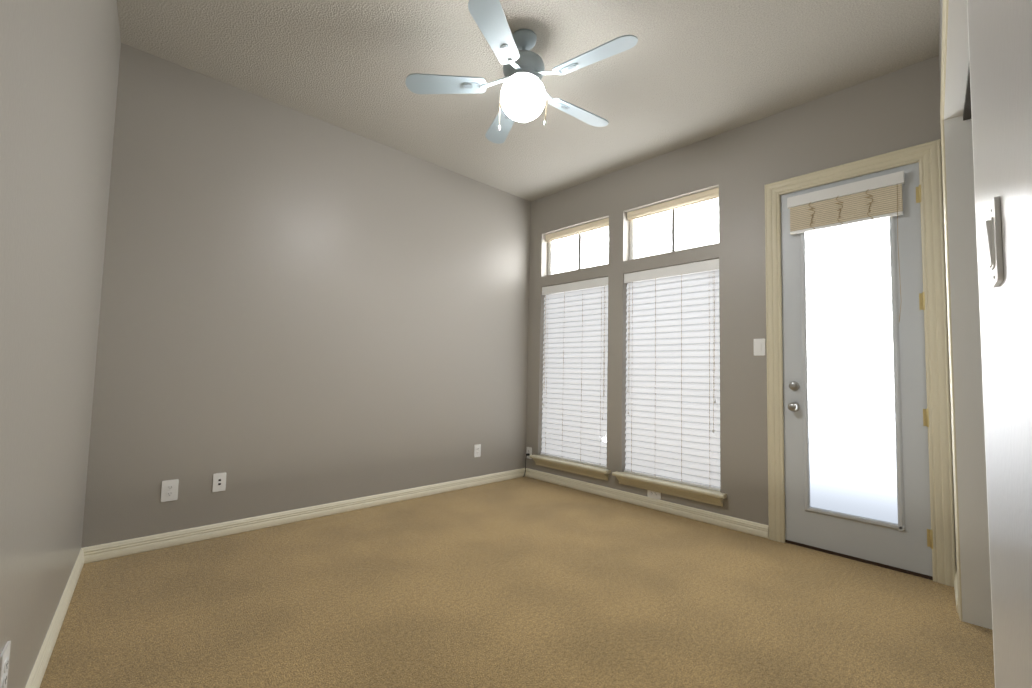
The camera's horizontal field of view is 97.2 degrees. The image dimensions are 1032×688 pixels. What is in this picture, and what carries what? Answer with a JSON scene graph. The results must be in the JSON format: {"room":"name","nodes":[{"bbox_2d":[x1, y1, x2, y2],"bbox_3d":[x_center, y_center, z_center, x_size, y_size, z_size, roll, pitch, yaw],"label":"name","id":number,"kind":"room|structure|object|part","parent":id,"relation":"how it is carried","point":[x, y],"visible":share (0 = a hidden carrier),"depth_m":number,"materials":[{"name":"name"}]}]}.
{"room":"empty living room","nodes":[
{"label":"empty living room","id":0,"kind":"room"},
{"bbox_2d":[0,0,120,687],"bbox_3d":[-1.157,-0.373,0.946,0.140,3.100,4.328,4,-4,-38],"label":"wall","id":1,"kind":"structure","parent":0,"point":[59,65],"depth_m":1.44,"materials":[{"name":"grey paint"}]},
{"bbox_2d":[0,641,10,687],"bbox_3d":[-1.352,0.869,1.202,0.009,0.130,0.085,4,-4,-38],"label":"electrical outlet","id":2,"kind":"object","parent":1,"relation":"attached to","point":[4,660],"visible":1,"depth_m":1.20,"materials":[{"name":"white plastic"}]},
{"bbox_2d":[25,545,96,687],"bbox_3d":[-1.155,1.135,0.945,0.420,0.090,4.213,5,-5,-43],"label":"baseboard","id":3,"kind":"structure","parent":1,"relation":"attached to","point":[96,553],"depth_m":1.92,"materials":[{"name":"beige wood"}]},
{"bbox_2d":[81,43,530,547],"bbox_3d":[-1.202,-0.189,3.958,3.845,3.100,0.140,5,-5,-43],"label":"wall","id":4,"kind":"structure","parent":0,"point":[298,309],"depth_m":3.37,"materials":[{"name":"grey paint"}]},
{"bbox_2d":[161,479,178,501],"bbox_3d":[-2.186,0.926,2.874,0.085,0.130,0.009,5,-5,-43],"label":"electrical outlet","id":5,"kind":"object","parent":4,"relation":"attached to","point":[169,490],"visible":1,"depth_m":2.87,"materials":[{"name":"white plastic"}]},
{"bbox_2d":[212,472,226,491],"bbox_3d":[-1.993,0.929,3.059,0.075,0.120,0.007,5,-5,-43],"label":"outlet","id":6,"kind":"object","parent":4,"relation":"attached to","point":[219,481],"visible":1,"depth_m":3.06,"materials":[{"name":"white plastic"}]},
{"bbox_2d":[97,468,524,560],"bbox_3d":[-1.168,1.312,3.820,3.529,0.090,0.019,5,-5,-43],"label":"baseboard","id":7,"kind":"structure","parent":4,"relation":"attached to","point":[111,550],"depth_m":3.29,"materials":[{"name":"beige wood"}]},
{"bbox_2d":[474,444,480,456],"bbox_3d":[-0.387,1.074,4.579,0.080,0.125,0.009,5,-5,-43],"label":"electrical outlet","id":8,"kind":"object","parent":4,"relation":"attached to","point":[477,450],"visible":1,"depth_m":4.58,"materials":[{"name":"white plastic"}]},
{"bbox_2d":[40,476,994,687],"bbox_3d":[0.279,1.278,2.026,4.399,0.001,5.114,5,-5,-43],"label":"floor","id":9,"kind":"structure","parent":0,"point":[524,582],"depth_m":2.20,"materials":[{"name":"carpet"}]},
{"bbox_2d":[117,0,939,201],"bbox_3d":[0.347,-1.815,2.217,4.399,0.001,5.114,5,-5,-43],"label":"ceiling","id":10,"kind":"structure","parent":0,"point":[681,74],"depth_m":2.87,"materials":[{"name":"white paint"}]},
{"bbox_2d":[405,0,637,143],"bbox_3d":[0.085,-1.519,2.656,1.290,0.548,1.300,5,-5,-43],"label":"ceiling fan","id":11,"kind":"object","parent":10,"relation":"hanging from","point":[489,17],"depth_m":2.56,"materials":[{"name":"grey"}]},
{"bbox_3d":[0.041,-1.415,2.643,0.264,0.222,0.264,5,-5,-43],"label":"ceiling fan globe","id":12,"kind":"part","parent":11,"relation":"part of"},
{"bbox_2d":[526,55,956,567],"bbox_3d":[1.421,-0.136,3.882,0.140,3.100,3.580,5,-5,-43],"label":"wall","id":13,"kind":"structure","parent":0,"point":[740,167],"depth_m":3.51,"materials":[{"name":"grey paint"}]},
{"bbox_2d":[526,447,531,458],"bbox_3d":[0.144,1.198,5.009,0.009,0.125,0.080,5,-5,-43],"label":"outlet","id":14,"kind":"object","parent":13,"relation":"attached to","point":[529,450],"visible":0.9,"depth_m":5.01,"materials":[{"name":"white plastic"}]},
{"bbox_2d":[530,226,610,480],"bbox_3d":[0.590,0.028,4.686,0.213,2.533,0.990,5,-5,-43],"label":"window","id":15,"kind":"structure","parent":13,"relation":"in","point":[589,249],"depth_m":4.75,"materials":[{"name":"white"}]},
{"bbox_2d":[540,277,607,467],"bbox_3d":[0.592,0.275,4.678,0.071,1.830,0.882,5,-5,-43],"label":"window blind","id":16,"kind":"object","parent":15,"relation":"attached to","point":[574,387],"visible":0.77,"depth_m":4.66,"materials":[{"name":"white plastic"}]},
{"bbox_2d":[545,218,608,241],"bbox_3d":[0.644,-1.192,4.788,0.041,0.079,0.878,5,-5,-43],"label":"window shade","id":17,"kind":"object","parent":15,"relation":"attached to","point":[592,226],"visible":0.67,"depth_m":4.76,"materials":[{"name":"beige fabric"}]},
{"bbox_2d":[525,468,768,538],"bbox_3d":[0.963,1.377,4.122,0.019,0.090,2.426,5,-5,-43],"label":"baseboard","id":18,"kind":"structure","parent":13,"relation":"attached to","point":[749,527],"depth_m":3.85,"materials":[{"name":"beige wood"}]},
{"bbox_2d":[647,490,660,499],"bbox_3d":[1.183,1.283,3.904,0.009,0.078,0.122,5,-5,-43],"label":"electrical outlet","id":19,"kind":"object","parent":13,"relation":"attached to","point":[654,494],"visible":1,"depth_m":3.90,"materials":[{"name":"white plastic"}]},
{"bbox_2d":[612,198,726,506],"bbox_3d":[1.316,-0.003,3.922,0.213,2.534,0.990,5,-5,-43],"label":"window","id":20,"kind":"structure","parent":13,"relation":"in","point":[688,227],"depth_m":3.97,"materials":[{"name":"white glass"}]},
{"bbox_2d":[624,258,719,490],"bbox_3d":[1.319,0.244,3.914,0.071,1.830,0.882,5,-5,-43],"label":"window blind","id":21,"kind":"object","parent":20,"relation":"attached to","point":[672,420],"visible":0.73,"depth_m":3.88,"materials":[{"name":"white plastic"}]},
{"bbox_2d":[627,187,718,220],"bbox_3d":[1.371,-1.223,4.024,0.041,0.079,0.878,5,-5,-43],"label":"window shade","id":22,"kind":"object","parent":20,"relation":"attached to","point":[707,195],"visible":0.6,"depth_m":3.98,"materials":[{"name":"beige fabric"}]},
{"bbox_2d":[754,338,765,355],"bbox_3d":[1.796,0.023,3.360,0.013,0.125,0.080,5,-5,-43],"label":"light switch","id":23,"kind":"object","parent":13,"relation":"attached to","point":[759,348],"visible":1,"depth_m":3.35,"materials":[{"name":"white plastic"}]},
{"bbox_2d":[780,162,932,579],"bbox_3d":[2.169,0.136,2.961,0.108,2.476,0.787,5,-5,-43],"label":"door","id":24,"kind":"structure","parent":13,"relation":"in","point":[856,469],"depth_m":2.94,"materials":[{"name":"grey paint"}]},
{"bbox_3d":[1.927,0.365,3.165,0.064,0.210,0.066,5,-5,-43],"label":"door knob","id":25,"kind":"part","parent":24,"relation":"part of","materials":[{"name":"silver metal"}]},
{"bbox_2d":[787,171,904,321],"bbox_3d":[2.158,-0.589,3.004,0.035,0.929,0.637,5,-5,-43],"label":"door blind","id":26,"kind":"object","parent":24,"relation":"attached to","point":[875,198],"visible":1,"depth_m":2.99,"materials":[{"name":"beige fabric"}]},
{"label":"glass","id":27,"kind":"part","parent":24,"relation":"part of","materials":[{"name":"glass"}]},
{"bbox_3d":[2.425,0.109,2.692,0.022,2.152,0.043,5,-5,-43],"label":"door hinge","id":28,"kind":"part","parent":24,"relation":"part of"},
{"bbox_2d":[765,139,956,586],"bbox_3d":[2.208,0.091,3.014,0.164,2.576,0.961,5,-5,-43],"label":"door frame","id":29,"kind":"structure","parent":13,"relation":"attached to","point":[927,156],"depth_m":2.71,"materials":[{"name":"beige wood"}]},
{"bbox_2d":[939,0,1031,687],"bbox_3d":[1.031,-0.326,0.938,0.125,3.100,4.509,-2,-5,42],"label":"wall","id":30,"kind":"structure","parent":0,"point":[1000,39],"depth_m":0.60,"materials":[{"name":"grey paint"}]},
{"bbox_2d":[954,571,957,612],"bbox_3d":[2.332,1.301,2.404,0.401,0.090,0.045,5,-5,-43],"label":"baseboard","id":31,"kind":"structure","parent":30,"relation":"attached to","point":[955,581],"depth_m":2.37,"materials":[{"name":"beige wood"}]},
{"bbox_2d":[963,67,971,120],"bbox_3d":[1.652,-1.188,1.607,0.042,0.030,1.798,-2,-5,42],"label":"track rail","id":32,"kind":"object","parent":30,"relation":"attached to","point":[967,115],"visible":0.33,"depth_m":2.13,"materials":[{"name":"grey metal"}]},
{"bbox_2d":[940,0,995,687],"bbox_3d":[1.604,-0.009,1.561,0.137,2.570,1.970,-2,-5,42],"label":"trim","id":33,"kind":"structure","parent":30,"relation":"attached to","point":[974,585],"depth_m":2.21,"materials":[{"name":"white wood"}]},
{"bbox_2d":[984,196,1002,287],"bbox_3d":[0.675,-0.142,0.645,0.013,0.116,0.074,-2,-5,42],"label":"light switch","id":34,"kind":"object","parent":30,"relation":"attached to","point":[992,230],"visible":1,"depth_m":0.63,"materials":[{"name":"white plastic"}]}
]}

